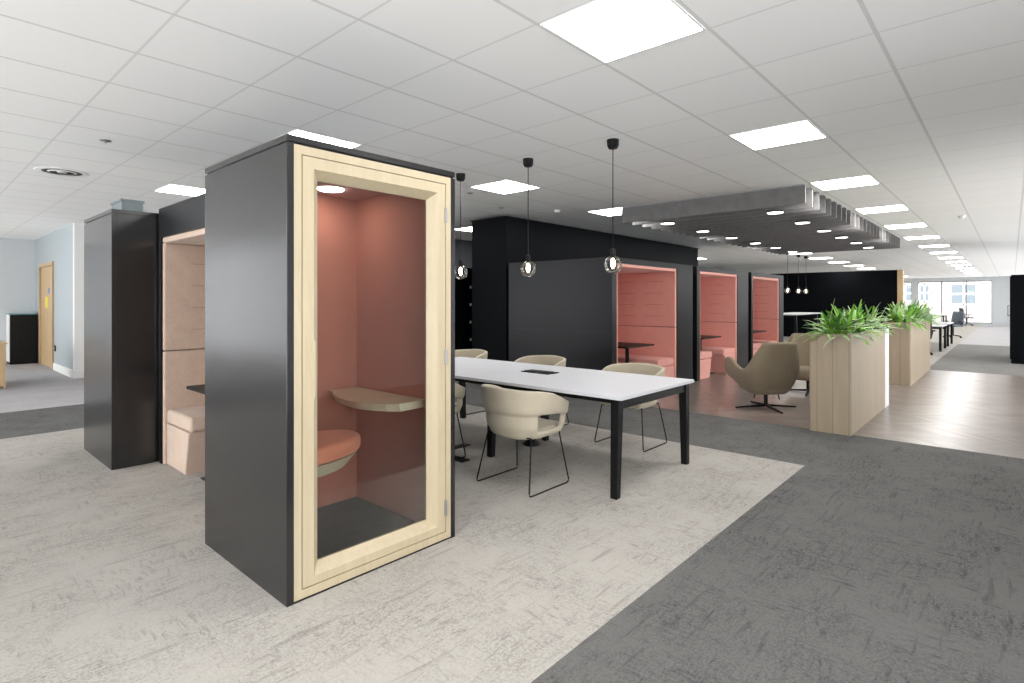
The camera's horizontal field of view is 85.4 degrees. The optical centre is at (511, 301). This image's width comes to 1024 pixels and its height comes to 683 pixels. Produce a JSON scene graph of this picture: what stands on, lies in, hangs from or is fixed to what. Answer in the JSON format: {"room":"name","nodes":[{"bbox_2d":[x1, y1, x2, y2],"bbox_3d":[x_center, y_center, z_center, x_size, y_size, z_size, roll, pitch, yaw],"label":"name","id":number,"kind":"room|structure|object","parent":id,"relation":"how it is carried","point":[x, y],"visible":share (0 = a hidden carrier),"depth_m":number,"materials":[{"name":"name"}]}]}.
{"room":"open-plan office","nodes":[
{"label":"open-plan office","id":0,"kind":"room"},
{"bbox_2d":[0,238,34,362],"bbox_3d":[-13.172,-0.050,11.637,0.150,3.000,5.250,0,0,42],"label":"wall","id":1,"kind":"structure","parent":0,"point":[17,256],"depth_m":13.13,"materials":[{"name":"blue paint"}]},
{"bbox_2d":[35,224,72,369],"bbox_3d":[-9.830,-0.050,12.021,4.300,3.000,0.205,0,0,42],"label":"wall","id":2,"kind":"structure","parent":0,"point":[57,246],"depth_m":11.33,"materials":[{"name":"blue paint"}]},
{"bbox_2d":[39,261,53,369],"bbox_3d":[-10.324,0.300,12.369,1.660,2.300,0.130,0,0,42],"label":"door","id":3,"kind":"structure","parent":2,"relation":"in","point":[46,270],"depth_m":12.41,"materials":[{"name":"brown wood"}]},
{"bbox_2d":[53,363,73,377],"bbox_3d":[-8.954,1.375,11.073,1.970,0.150,0.030,0,0,42],"label":"baseboard","id":4,"kind":"structure","parent":2,"relation":"attached to","point":[66,371],"depth_m":10.98,"materials":[{"name":"white paint"}]},
{"bbox_2d":[73,223,84,369],"bbox_3d":[-7.294,-0.050,11.549,0.100,3.000,2.910,0,0,42],"label":"wall","id":5,"kind":"structure","parent":0,"point":[78,228],"depth_m":10.48,"materials":[{"name":"white paint"}]},
{"bbox_2d":[73,370,83,378],"bbox_3d":[-7.304,1.375,11.440,0.030,0.150,2.785,0,0,42],"label":"baseboard","id":6,"kind":"structure","parent":5,"relation":"attached to","point":[76,373],"depth_m":10.46,"materials":[{"name":"white paint"}]},
{"bbox_2d":[455,239,471,267],"bbox_3d":[7.880,-0.050,25.881,3.250,3.000,39.000,0,0,42],"label":"wall","id":7,"kind":"structure","parent":0,"point":[466,246],"depth_m":13.44,"materials":[{"name":"paint"}]},
{"bbox_2d":[0,325,1023,682],"bbox_3d":[8.221,1.450,20.323,20.000,0.001,46.800,0,0,42],"label":"floor","id":8,"kind":"structure","parent":0,"point":[783,550],"depth_m":3.14,"materials":[{"name":"grey carpet"}]},
{"bbox_2d":[0,340,7,388],"bbox_3d":[-9.150,1.065,9.190,1.280,0.770,1.060,0,0,42],"label":"wooden sideboard","id":9,"kind":"object","parent":8,"relation":"on","point":[2,343],"visible":1,"depth_m":9.14,"materials":[{"name":"brown wood"}]},
{"bbox_2d":[6,313,37,364],"bbox_3d":[-11.477,0.868,13.000,0.493,1.165,0.505,0,0,42],"label":"base cabinet","id":10,"kind":"object","parent":8,"relation":"on","point":[21,328],"visible":1,"depth_m":12.83,"materials":[{"name":"black paint"}]},
{"bbox_2d":[84,198,158,469],"bbox_3d":[-3.466,0.258,5.506,1.052,2.385,1.068,0,0,42],"label":"booth","id":11,"kind":"object","parent":8,"relation":"on","point":[121,242],"visible":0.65,"depth_m":4.92,"materials":[{"name":"grey laminate"}]},
{"bbox_2d":[159,193,204,474],"bbox_3d":[-1.961,0.310,4.810,2.054,2.280,1.360,0,0,42],"label":"meeting den","id":12,"kind":"object","parent":8,"relation":"on","point":[182,223],"visible":0.23,"depth_m":4.96,"materials":[{"name":"black laminate"}]},
{"bbox_2d":[167,405,204,432],"bbox_3d":[-2.440,1.022,5.202,0.590,0.125,1.240,0,0,42],"label":"seat cushion","id":13,"kind":"object","parent":12,"relation":"on","point":[180,418],"depth_m":4.74,"materials":[{"name":"fabric"}]},
{"bbox_2d":[186,384,204,480],"bbox_3d":[-2.144,1.077,4.604,0.860,0.745,0.740,0,0,42],"label":"table","id":14,"kind":"object","parent":8,"relation":"on","point":[197,388],"visible":0.12,"depth_m":4.53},
{"bbox_2d":[205,134,454,606],"bbox_3d":[-1.090,0.328,3.367,1.052,2.245,1.068,0,0,42],"label":"booth","id":15,"kind":"object","parent":8,"relation":"on","point":[330,268],"visible":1,"depth_m":3.19,"materials":[{"name":"metal"}]},
{"bbox_2d":[317,186,343,192],"bbox_3d":[-1.164,-0.717,3.563,0.170,0.007,0.170,0,0,42],"label":"ceiling lamp","id":16,"kind":"object","parent":15,"relation":"attached to","point":[331,189],"depth_m":3.54,"materials":[{"name":"white"}]},
{"bbox_2d":[455,383,465,456],"bbox_3d":[-0.814,1.053,5.147,0.650,0.793,0.575,0,0,42],"label":"chair","id":17,"kind":"object","parent":8,"relation":"on","point":[459,390],"visible":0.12,"depth_m":5.11,"materials":[{"name":"beige fabric"}]},
{"bbox_2d":[455,455,469,462],"bbox_3d":[-0.484,1.444,5.063,0.214,0.012,0.122,0,0,42],"label":"plate","id":18,"kind":"object","parent":8,"relation":"on","point":[460,459],"depth_m":5.04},
{"bbox_2d":[455,268,471,349],"bbox_3d":[-1.440,0.400,10.513,0.503,2.100,2.510,0,0,42],"label":"lockers","id":19,"kind":"object","parent":8,"relation":"on","point":[463,288],"visible":0.12,"depth_m":10.70,"materials":[{"name":"metal"}]},
{"bbox_2d":[455,349,487,414],"bbox_3d":[-0.645,1.053,7.410,0.650,0.793,0.575,0,0,42],"label":"chair","id":20,"kind":"object","parent":8,"relation":"on","point":[472,353],"visible":0.09,"depth_m":7.63,"materials":[{"name":"beige fabric"}]},
{"bbox_2d":[476,384,568,497],"bbox_3d":[0.073,1.053,4.435,0.650,0.793,0.575,0,0,42],"label":"chair","id":21,"kind":"object","parent":8,"relation":"on","point":[513,414],"visible":1,"depth_m":4.21,"materials":[{"name":"beige fabric"}]},
{"bbox_2d":[512,355,568,424],"bbox_3d":[0.312,1.053,6.560,0.650,0.793,0.575,0,0,42],"label":"chair","id":22,"kind":"object","parent":8,"relation":"on","point":[552,360],"visible":0.16,"depth_m":6.78,"materials":[{"name":"beige fabric"}]},
{"bbox_2d":[455,357,693,499],"bbox_3d":[0.076,1.065,5.491,3.040,0.769,1.240,0,0,42],"label":"meeting table","id":23,"kind":"object","parent":8,"relation":"on","point":[622,390],"visible":0.73,"depth_m":4.91,"materials":[{"name":"white laminate"}]},
{"bbox_2d":[509,257,692,378],"bbox_3d":[1.589,0.405,9.604,2.000,2.090,2.704,0,0,42],"label":"meeting den","id":24,"kind":"object","parent":8,"relation":"on","point":[577,311],"visible":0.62,"depth_m":8.95,"materials":[{"name":"black laminate"}]},
{"bbox_2d":[618,354,673,366],"bbox_3d":[1.870,1.022,9.872,1.880,0.125,0.590,0,0,42],"label":"seat cushion","id":25,"kind":"object","parent":24,"relation":"on","point":[664,360],"depth_m":9.38,"materials":[{"name":"pink fabric"}]},
{"bbox_2d":[594,363,666,451],"bbox_3d":[1.228,1.053,5.694,0.650,0.793,0.575,0,0,42],"label":"chair","id":26,"kind":"object","parent":8,"relation":"on","point":[635,368],"visible":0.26,"depth_m":5.80,"materials":[{"name":"beige fabric"}]},
{"bbox_2d":[618,342,653,362],"bbox_3d":[1.605,1.077,9.263,1.240,0.745,0.860,0,0,42],"label":"table","id":27,"kind":"object","parent":8,"relation":"on","point":[625,345],"visible":0.16,"depth_m":9.00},
{"bbox_2d":[700,335,720,373],"bbox_3d":[3.506,1.077,11.373,1.240,0.745,0.860,0,0,42],"label":"table","id":28,"kind":"object","parent":8,"relation":"on","point":[701,336],"visible":0.19,"depth_m":11.11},
{"bbox_2d":[693,266,747,380],"bbox_3d":[3.497,0.405,11.721,2.000,2.090,2.644,0,0,42],"label":"meeting den","id":29,"kind":"object","parent":8,"relation":"on","point":[720,296],"visible":0.45,"depth_m":11.64,"materials":[{"name":"fabric"}]},
{"bbox_2d":[700,351,711,359],"bbox_3d":[2.955,1.022,11.075,1.880,0.125,0.590,0,0,42],"label":"seat cushion","id":30,"kind":"object","parent":29,"relation":"on","point":[704,355],"depth_m":10.46,"materials":[{"name":"pink fabric"}]},
{"bbox_2d":[702,346,734,354],"bbox_3d":[3.745,1.022,11.952,1.880,0.125,0.590,0,0,42],"label":"seat cushion","id":31,"kind":"object","parent":29,"relation":"on","point":[716,350],"depth_m":11.31,"materials":[{"name":"pink fabric"}]},
{"bbox_2d":[724,342,799,413],"bbox_3d":[3.464,0.991,7.588,0.839,0.918,0.857,0,0,-8],"label":"lounge chair","id":32,"kind":"object","parent":8,"relation":"on","point":[774,369],"visible":1,"depth_m":7.28,"materials":[{"name":"beige fabric"}]},
{"bbox_2d":[739,385,787,393],"bbox_3d":[3.457,1.140,7.638,0.520,0.180,0.620,0,0,-8],"label":"seat cushion","id":33,"kind":"object","parent":32,"relation":"on","point":[755,389],"depth_m":7.34,"materials":[{"name":"beige fabric"}]},
{"bbox_2d":[748,272,782,363],"bbox_3d":[5.278,0.405,13.697,2.000,2.090,2.304,0,0,42],"label":"meeting den","id":34,"kind":"object","parent":8,"relation":"on","point":[765,291],"visible":0.29,"depth_m":13.70,"materials":[{"name":"fabric"}]},
{"bbox_2d":[753,343,760,349],"bbox_3d":[4.830,1.022,13.155,1.880,0.125,0.590,0,0,42],"label":"seat cushion","id":35,"kind":"object","parent":34,"relation":"on","point":[756,346],"depth_m":12.55,"materials":[{"name":"pink fabric"}]},
{"bbox_2d":[753,339,776,344],"bbox_3d":[5.613,1.022,14.024,1.880,0.125,0.590,0,0,42],"label":"seat cushion","id":36,"kind":"object","parent":34,"relation":"on","point":[761,341],"depth_m":13.59,"materials":[{"name":"pink fabric"}]},
{"bbox_2d":[788,333,809,395],"bbox_3d":[4.726,0.991,8.854,0.839,0.918,0.857,0,0,27],"label":"lounge chair","id":37,"kind":"object","parent":8,"relation":"on","point":[803,347],"visible":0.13,"depth_m":9.12,"materials":[{"name":"beige fabric"}]},
{"bbox_2d":[796,365,809,380],"bbox_3d":[4.703,1.140,8.809,0.520,0.180,0.620,0,0,27],"label":"seat cushion","id":38,"kind":"object","parent":37,"relation":"on","point":[804,373],"depth_m":8.58,"materials":[{"name":"beige fabric"}]},
{"bbox_2d":[783,312,820,332],"bbox_3d":[8.806,0.907,17.238,0.840,1.085,2.900,0,0,42],"label":"table","id":39,"kind":"object","parent":8,"relation":"on","point":[794,315],"visible":0.52,"depth_m":16.61,"materials":[{"name":"white laminate"}]},
{"bbox_2d":[810,327,888,435],"bbox_3d":[4.308,0.903,7.008,0.423,1.094,2.420,0,0,42],"label":"planter box","id":40,"kind":"object","parent":8,"relation":"on","point":[849,380],"visible":0.83,"depth_m":6.17,"materials":[{"name":"brown wood"}]},
{"bbox_2d":[804,306,876,340],"bbox_3d":[3.829,0.257,6.551,0.732,0.410,0.827,0,0,11],"label":"leafy plant","id":41,"kind":"object","parent":40,"relation":"in","point":[832,314],"visible":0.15,"depth_m":6.49,"materials":[{"name":"green plant"}]},
{"bbox_2d":[793,299,891,347],"bbox_3d":[3.669,0.241,6.212,0.866,0.550,0.745,0,0,-16],"label":"leafy plant","id":42,"kind":"object","parent":40,"relation":"in","point":[837,328],"visible":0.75,"depth_m":6.14,"materials":[{"name":"green plant"}]},
{"bbox_2d":[844,305,878,336],"bbox_3d":[4.346,0.281,7.043,0.715,0.460,0.703,0,0,-6],"label":"leafy plant","id":43,"kind":"object","parent":40,"relation":"in","point":[864,314],"visible":0.06,"depth_m":6.92,"materials":[{"name":"green plant"}]},
{"bbox_2d":[835,306,890,344],"bbox_3d":[4.104,0.289,6.731,0.783,0.466,0.720,0,0,-31],"label":"leafy plant","id":44,"kind":"object","parent":40,"relation":"in","point":[844,310],"visible":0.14,"depth_m":6.70,"materials":[{"name":"green plant"}]},
{"bbox_2d":[835,299,901,333],"bbox_3d":[4.561,0.247,7.333,0.849,0.546,0.831,0,0,-12],"label":"leafy plant","id":45,"kind":"object","parent":40,"relation":"in","point":[860,307],"visible":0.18,"depth_m":7.20,"materials":[{"name":"green plant"}]},
{"bbox_2d":[855,305,896,337],"bbox_3d":[4.821,0.280,7.595,0.740,0.452,0.755,0,0,42],"label":"leafy plant","id":46,"kind":"object","parent":40,"relation":"in","point":[874,308],"visible":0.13,"depth_m":7.54,"materials":[{"name":"green plant"}]},
{"bbox_2d":[882,320,929,385],"bbox_3d":[7.676,0.905,10.745,0.415,1.090,3.000,0,0,42],"label":"planter box","id":47,"kind":"object","parent":8,"relation":"on","point":[909,351],"visible":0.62,"depth_m":9.66,"materials":[{"name":"brown wood"}]},
{"bbox_2d":[881,303,926,330],"bbox_3d":[6.822,0.284,9.784,0.768,0.514,0.820,0,0,42],"label":"leafy plant","id":48,"kind":"object","parent":47,"relation":"in","point":[900,316],"visible":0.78,"depth_m":9.70,"materials":[{"name":"green plant"}]},
{"bbox_2d":[877,300,931,330],"bbox_3d":[7.096,0.253,10.175,0.853,0.549,0.798,0,0,5],"label":"leafy plant","id":49,"kind":"object","parent":47,"relation":"in","point":[906,311],"visible":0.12,"depth_m":10.05,"materials":[{"name":"green plant"}]},
{"bbox_2d":[881,303,934,320],"bbox_3d":[7.642,0.254,10.796,0.950,0.487,0.627,0,0,-21],"label":"leafy plant","id":50,"kind":"object","parent":47,"relation":"in","point":[917,303],"visible":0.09,"depth_m":10.73,"materials":[{"name":"green plant"}]},
{"bbox_2d":[888,299,933,324],"bbox_3d":[7.377,0.200,10.452,0.929,0.502,0.884,0,0,42],"label":"leafy plant","id":51,"kind":"object","parent":47,"relation":"on","point":[916,311],"visible":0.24,"depth_m":10.31,"materials":[{"name":"green plant"}]},
{"bbox_2d":[910,302,941,325],"bbox_3d":[7.979,0.257,10.988,0.826,0.489,0.841,0,0,42],"label":"leafy plant","id":52,"kind":"object","parent":47,"relation":"in","point":[926,319],"visible":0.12,"depth_m":10.90,"materials":[{"name":"green plant"}]},
{"bbox_2d":[915,300,937,323],"bbox_3d":[8.184,0.238,11.392,0.924,0.544,0.721,0,0,-21],"label":"leafy plant","id":53,"kind":"object","parent":47,"relation":"in","point":[918,300],"visible":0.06,"depth_m":11.34,"materials":[{"name":"green plant"}]},
{"bbox_2d":[932,324,947,351],"bbox_3d":[12.306,0.890,17.058,1.600,1.120,1.620,0,0,42],"label":"office desk","id":54,"kind":"object","parent":8,"relation":"on","point":[934,326],"visible":0.33,"depth_m":16.04,"materials":[{"name":"white laminate"}]},
{"bbox_2d":[932,322,953,345],"bbox_3d":[13.980,0.890,18.915,1.600,1.120,1.620,0,0,42],"label":"office desk","id":55,"kind":"object","parent":8,"relation":"on","point":[948,323],"visible":0.29,"depth_m":18.72,"materials":[{"name":"white laminate"}]},
{"bbox_2d":[943,311,964,337],"bbox_3d":[17.603,0.928,22.123,0.684,1.042,0.655,0,0,-18],"label":"chair","id":56,"kind":"object","parent":8,"relation":"on","point":[957,316],"visible":0.71,"depth_m":22.16,"materials":[{"name":"grey fabric"}]},
{"bbox_2d":[1007,275,1023,363],"bbox_3d":[12.680,0.417,13.611,0.788,2.065,2.400,0,0,42],"label":"tall cabinet","id":57,"kind":"object","parent":8,"relation":"on","point":[1016,305],"visible":1,"depth_m":12.88,"materials":[{"name":"metal"}]},
{"bbox_2d":[0,0,1023,278],"bbox_3d":[8.221,-1.480,20.323,20.000,0.001,46.800,0,0,42],"label":"ceiling","id":58,"kind":"structure","parent":0,"point":[924,99],"depth_m":4.17,"materials":[{"name":"tile"}]},
{"bbox_2d":[33,167,88,176],"bbox_3d":[-5.144,-1.473,6.346,0.500,0.014,0.500,0,0,42],"label":"ceiling vent","id":59,"kind":"object","parent":58,"relation":"in","point":[50,170],"visible":1,"depth_m":6.31,"materials":[{"name":"metal"}]},
{"bbox_2d":[154,184,204,195],"bbox_3d":[-4.334,-1.475,7.436,0.640,0.008,0.640,0,0,42],"label":"recessed light","id":60,"kind":"object","parent":58,"relation":"in","point":[170,188],"visible":0.63,"depth_m":7.38,"materials":[{"name":"white"}]},
{"bbox_2d":[265,129,361,148],"bbox_3d":[-1.866,-1.475,5.212,0.640,0.008,0.640,0,0,42],"label":"recessed light","id":61,"kind":"object","parent":58,"relation":"in","point":[297,132],"visible":0.39,"depth_m":5.02,"materials":[{"name":"white"}]},
{"bbox_2d":[290,130,358,147],"bbox_3d":[-1.866,-1.475,5.212,0.612,0.004,0.612,0,0,42],"label":"diffuser","id":62,"kind":"object","parent":61,"relation":"attached to","point":[301,133],"depth_m":5.02,"materials":[{"name":"white"}]},
{"bbox_2d":[455,173,467,279],"bbox_3d":[-0.597,-0.866,6.448,0.166,1.228,0.166,0,0,42],"label":"pendant lamp","id":63,"kind":"object","parent":58,"relation":"hanging from","point":[460,177],"visible":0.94,"depth_m":6.45,"materials":[{"name":"clear glass"}]},
{"bbox_2d":[471,179,539,193],"bbox_3d":[-0.087,-1.475,7.186,0.640,0.008,0.640,0,0,42],"label":"recessed light","id":64,"kind":"object","parent":58,"relation":"in","point":[506,186],"visible":1,"depth_m":7.18,"materials":[{"name":"white"}]},
{"bbox_2d":[520,158,535,276],"bbox_3d":[0.168,-0.866,5.772,0.166,1.228,0.166,0,0,42],"label":"pendant lamp","id":65,"kind":"object","parent":58,"relation":"hanging from","point":[527,162],"visible":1,"depth_m":5.77,"materials":[{"name":"clear glass"}]},
{"bbox_2d":[587,207,622,215],"bbox_3d":[1.692,-1.475,9.160,0.640,0.008,0.640,0,0,42],"label":"recessed light","id":66,"kind":"object","parent":58,"relation":"in","point":[616,211],"visible":0.65,"depth_m":9.11,"materials":[{"name":"white"}]},
{"bbox_2d":[604,138,621,273],"bbox_3d":[0.925,-0.866,5.089,0.166,1.228,0.166,0,0,42],"label":"pendant lamp","id":67,"kind":"object","parent":58,"relation":"hanging from","point":[612,143],"visible":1,"depth_m":5.09,"materials":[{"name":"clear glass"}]},
{"bbox_2d":[540,0,705,63],"bbox_3d":[0.601,-1.475,2.988,0.640,0.008,0.640,0,0,42],"label":"recessed light","id":68,"kind":"object","parent":58,"relation":"in","point":[608,31],"visible":1,"depth_m":2.98,"materials":[{"name":"white"}]},
{"bbox_2d":[622,184,805,222],"bbox_3d":[2.714,-1.355,7.866,2.640,0.250,0.025,0,0,42],"label":"acoustic baffle","id":69,"kind":"object","parent":58,"relation":"hanging from","point":[793,194],"visible":1,"depth_m":7.70,"materials":[{"name":"grey fabric"}]},
{"bbox_2d":[632,188,812,224],"bbox_3d":[2.935,-1.355,8.110,2.640,0.250,0.025,0,0,42],"label":"acoustic baffle","id":70,"kind":"object","parent":58,"relation":"hanging from","point":[809,192],"visible":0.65,"depth_m":7.82,"materials":[{"name":"grey fabric"}]},
{"bbox_2d":[642,192,818,226],"bbox_3d":[3.155,-1.355,8.354,2.640,0.250,0.025,0,0,42],"label":"acoustic baffle","id":71,"kind":"object","parent":58,"relation":"hanging from","point":[815,194],"visible":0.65,"depth_m":8.11,"materials":[{"name":"grey fabric"}]},
{"bbox_2d":[652,195,825,228],"bbox_3d":[3.375,-1.355,8.599,2.640,0.250,0.025,0,0,42],"label":"acoustic baffle","id":72,"kind":"object","parent":58,"relation":"hanging from","point":[822,199],"visible":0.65,"depth_m":8.29,"materials":[{"name":"grey fabric"}]},
{"bbox_2d":[661,198,830,230],"bbox_3d":[3.595,-1.355,8.843,2.640,0.250,0.025,0,0,42],"label":"acoustic baffle","id":73,"kind":"object","parent":58,"relation":"hanging from","point":[828,200],"visible":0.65,"depth_m":8.58,"materials":[{"name":"grey fabric"}]},
{"bbox_2d":[670,201,836,232],"bbox_3d":[3.816,-1.355,9.088,2.640,0.250,0.025,0,0,42],"label":"acoustic baffle","id":74,"kind":"object","parent":58,"relation":"hanging from","point":[833,204],"visible":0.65,"depth_m":8.80,"materials":[{"name":"grey fabric"}]},
{"bbox_2d":[678,204,841,234],"bbox_3d":[4.036,-1.355,9.332,2.640,0.250,0.025,0,0,42],"label":"acoustic baffle","id":75,"kind":"object","parent":58,"relation":"hanging from","point":[839,207],"visible":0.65,"depth_m":9.08,"materials":[{"name":"grey fabric"}]},
{"bbox_2d":[686,207,846,235],"bbox_3d":[4.256,-1.355,9.576,2.640,0.250,0.025,0,0,42],"label":"acoustic baffle","id":76,"kind":"object","parent":58,"relation":"hanging from","point":[844,210],"visible":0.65,"depth_m":9.30,"materials":[{"name":"grey fabric"}]},
{"bbox_2d":[693,210,850,237],"bbox_3d":[4.477,-1.355,9.821,2.640,0.250,0.025,0,0,42],"label":"acoustic baffle","id":77,"kind":"object","parent":58,"relation":"hanging from","point":[848,211],"visible":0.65,"depth_m":9.56,"materials":[{"name":"grey fabric"}]},
{"bbox_2d":[767,210,783,213],"bbox_3d":[3.574,-1.338,7.535,0.216,0.284,0.216,0,0,42],"label":"recessed light","id":78,"kind":"object","parent":58,"relation":"in","point":[772,211],"visible":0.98,"depth_m":7.48,"materials":[{"name":"white"}]},
{"bbox_2d":[700,212,854,238],"bbox_3d":[4.697,-1.355,10.065,2.640,0.250,0.025,0,0,42],"label":"acoustic baffle","id":79,"kind":"object","parent":58,"relation":"hanging from","point":[852,213],"visible":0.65,"depth_m":9.82,"materials":[{"name":"grey fabric"}]},
{"bbox_2d":[729,119,826,149],"bbox_3d":[2.381,-1.475,4.962,0.640,0.008,0.640,0,0,42],"label":"recessed light","id":80,"kind":"object","parent":58,"relation":"in","point":[804,130],"visible":1,"depth_m":4.93,"materials":[{"name":"white"}]},
{"bbox_2d":[707,214,858,239],"bbox_3d":[4.917,-1.355,10.309,2.640,0.250,0.025,0,0,42],"label":"acoustic baffle","id":81,"kind":"object","parent":58,"relation":"hanging from","point":[856,215],"visible":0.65,"depth_m":10.07,"materials":[{"name":"grey fabric"}]},
{"bbox_2d":[714,216,862,241],"bbox_3d":[5.137,-1.355,10.554,2.640,0.250,0.025,0,0,42],"label":"acoustic baffle","id":82,"kind":"object","parent":58,"relation":"hanging from","point":[861,217],"visible":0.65,"depth_m":10.29,"materials":[{"name":"grey fabric"}]},
{"bbox_2d":[720,219,866,242],"bbox_3d":[5.358,-1.355,10.798,2.640,0.250,0.025,0,0,42],"label":"acoustic baffle","id":83,"kind":"object","parent":58,"relation":"hanging from","point":[864,220],"visible":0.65,"depth_m":10.54,"materials":[{"name":"grey fabric"}]},
{"bbox_2d":[726,221,869,243],"bbox_3d":[5.578,-1.355,11.043,2.640,0.250,0.025,0,0,42],"label":"acoustic baffle","id":84,"kind":"object","parent":58,"relation":"hanging from","point":[868,222],"visible":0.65,"depth_m":10.82,"materials":[{"name":"grey fabric"}]},
{"bbox_2d":[796,254,800,293],"bbox_3d":[9.059,-0.859,17.548,0.166,1.243,0.166,0,0,42],"label":"pendant lamp","id":85,"kind":"object","parent":58,"relation":"hanging from","point":[798,255],"visible":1,"depth_m":17.54,"materials":[{"name":"clear glass"}]},
{"bbox_2d":[732,222,873,244],"bbox_3d":[5.798,-1.355,11.287,2.640,0.250,0.025,0,0,42],"label":"acoustic baffle","id":86,"kind":"object","parent":58,"relation":"hanging from","point":[871,223],"visible":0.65,"depth_m":11.05,"materials":[{"name":"grey fabric"}]},
{"bbox_2d":[737,224,876,245],"bbox_3d":[6.019,-1.355,11.531,2.640,0.250,0.025,0,0,42],"label":"acoustic baffle","id":87,"kind":"object","parent":58,"relation":"hanging from","point":[875,225],"visible":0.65,"depth_m":11.27,"materials":[{"name":"grey fabric"}]},
{"bbox_2d":[742,226,879,246],"bbox_3d":[6.239,-1.355,11.776,2.640,0.250,0.025,0,0,42],"label":"acoustic baffle","id":88,"kind":"object","parent":58,"relation":"hanging from","point":[878,227],"visible":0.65,"depth_m":11.52,"materials":[{"name":"grey fabric"}]},
{"bbox_2d":[747,228,882,247],"bbox_3d":[6.459,-1.355,12.020,2.640,0.250,0.025,0,0,42],"label":"acoustic baffle","id":89,"kind":"object","parent":58,"relation":"hanging from","point":[881,229],"visible":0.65,"depth_m":11.79,"materials":[{"name":"grey fabric"}]},
{"bbox_2d":[752,229,885,248],"bbox_3d":[6.679,-1.355,12.265,2.640,0.250,0.025,0,0,42],"label":"acoustic baffle","id":90,"kind":"object","parent":58,"relation":"hanging from","point":[884,231],"visible":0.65,"depth_m":12.03,"materials":[{"name":"grey fabric"}]},
{"bbox_2d":[757,231,887,249],"bbox_3d":[6.900,-1.355,12.509,2.640,0.250,0.025,0,0,42],"label":"acoustic baffle","id":91,"kind":"object","parent":58,"relation":"hanging from","point":[886,241],"visible":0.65,"depth_m":12.33,"materials":[{"name":"grey fabric"}]},
{"bbox_2d":[762,232,890,250],"bbox_3d":[7.120,-1.355,12.753,2.640,0.250,0.025,0,0,42],"label":"acoustic baffle","id":92,"kind":"object","parent":58,"relation":"hanging from","point":[889,233],"visible":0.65,"depth_m":12.48,"materials":[{"name":"grey fabric"}]},
{"bbox_2d":[766,234,892,251],"bbox_3d":[7.340,-1.355,12.998,2.640,0.250,0.025,0,0,42],"label":"acoustic baffle","id":93,"kind":"object","parent":58,"relation":"hanging from","point":[891,234],"visible":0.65,"depth_m":12.77,"materials":[{"name":"grey fabric"}]},
{"bbox_2d":[770,235,895,252],"bbox_3d":[7.560,-1.355,13.242,2.640,0.250,0.025,0,0,42],"label":"acoustic baffle","id":94,"kind":"object","parent":58,"relation":"hanging from","point":[894,236],"visible":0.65,"depth_m":13.00,"materials":[{"name":"grey fabric"}]},
{"bbox_2d":[775,236,897,253],"bbox_3d":[7.781,-1.355,13.486,2.640,0.250,0.025,0,0,42],"label":"acoustic baffle","id":95,"kind":"object","parent":58,"relation":"hanging from","point":[896,236],"visible":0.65,"depth_m":13.28,"materials":[{"name":"grey fabric"}]},
{"bbox_2d":[778,237,899,254],"bbox_3d":[8.001,-1.355,13.731,2.640,0.250,0.025,0,0,42],"label":"acoustic baffle","id":96,"kind":"object","parent":58,"relation":"hanging from","point":[898,237],"visible":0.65,"depth_m":13.52,"materials":[{"name":"grey fabric"}]},
{"bbox_2d":[810,175,879,190],"bbox_3d":[4.160,-1.475,6.936,0.640,0.008,0.640,0,0,42],"label":"recessed light","id":97,"kind":"object","parent":58,"relation":"in","point":[865,180],"visible":1,"depth_m":6.92,"materials":[{"name":"white"}]},
{"bbox_2d":[855,204,908,213],"bbox_3d":[5.939,-1.475,8.910,0.640,0.008,0.640,0,0,42],"label":"recessed light","id":98,"kind":"object","parent":58,"relation":"in","point":[901,207],"visible":1,"depth_m":8.91,"materials":[{"name":"white"}]},
{"bbox_2d":[884,223,926,228],"bbox_3d":[7.718,-1.475,10.884,0.640,0.008,0.640,0,0,42],"label":"recessed light","id":99,"kind":"object","parent":58,"relation":"in","point":[912,225],"visible":1,"depth_m":10.92,"materials":[{"name":"white"}]},
{"bbox_2d":[903,235,940,239],"bbox_3d":[9.498,-1.475,12.858,0.640,0.008,0.640,0,0,42],"label":"recessed light","id":100,"kind":"object","parent":58,"relation":"in","point":[932,236],"visible":1,"depth_m":12.81,"materials":[{"name":"white"}]},
{"bbox_2d":[918,244,949,247],"bbox_3d":[11.277,-1.475,14.832,0.640,0.008,0.640,0,0,42],"label":"recessed light","id":101,"kind":"object","parent":58,"relation":"in","point":[943,245],"visible":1,"depth_m":14.92,"materials":[{"name":"white"}]},
{"bbox_2d":[470,216,698,360],"bbox_3d":[2.151,0.013,12.386,0.870,2.875,7.680,0,0,42],"label":"wall partition","id":102,"kind":"structure","parent":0,"point":[497,242],"depth_m":9.72,"materials":[{"name":"paint"}]},
{"bbox_2d":[773,270,896,336],"bbox_3d":[11.688,0.150,22.616,6.680,2.600,0.250,0,0,42],"label":"wall","id":103,"kind":"structure","parent":0,"point":[847,288],"depth_m":21.67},
{"bbox_2d":[897,270,903,304],"bbox_3d":[14.233,0.150,20.323,0.170,2.600,0.290,0,0,42],"label":"trim","id":104,"kind":"structure","parent":103,"relation":"attached to","point":[900,273],"depth_m":20.23,"materials":[{"name":"brown wood"}]},
{"bbox_2d":[904,276,1009,325],"bbox_3d":[26.796,-0.050,35.218,12.350,3.000,0.200,0,0,42],"label":"wall","id":105,"kind":"structure","parent":0,"point":[1000,284],"depth_m":33.16,"materials":[{"name":"grey paint"}]},
{"bbox_2d":[918,280,991,323],"bbox_3d":[27.510,0.040,34.554,3.600,2.620,0.070,0,0,42],"label":"window","id":106,"kind":"structure","parent":105,"relation":"in","point":[974,280],"depth_m":34.12,"materials":[{"name":"grey metal"}]},
{"label":"outside","id":107,"kind":"structure","parent":0,"visible":0},
{"bbox_2d":[904,281,990,322],"bbox_3d":[32.535,-1.550,48.044,40.000,14.000,3.060,0,0,42],"label":"building","id":108,"kind":"structure","parent":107,"point":[978,292],"depth_m":43.78,"materials":[{"name":"white paint"}]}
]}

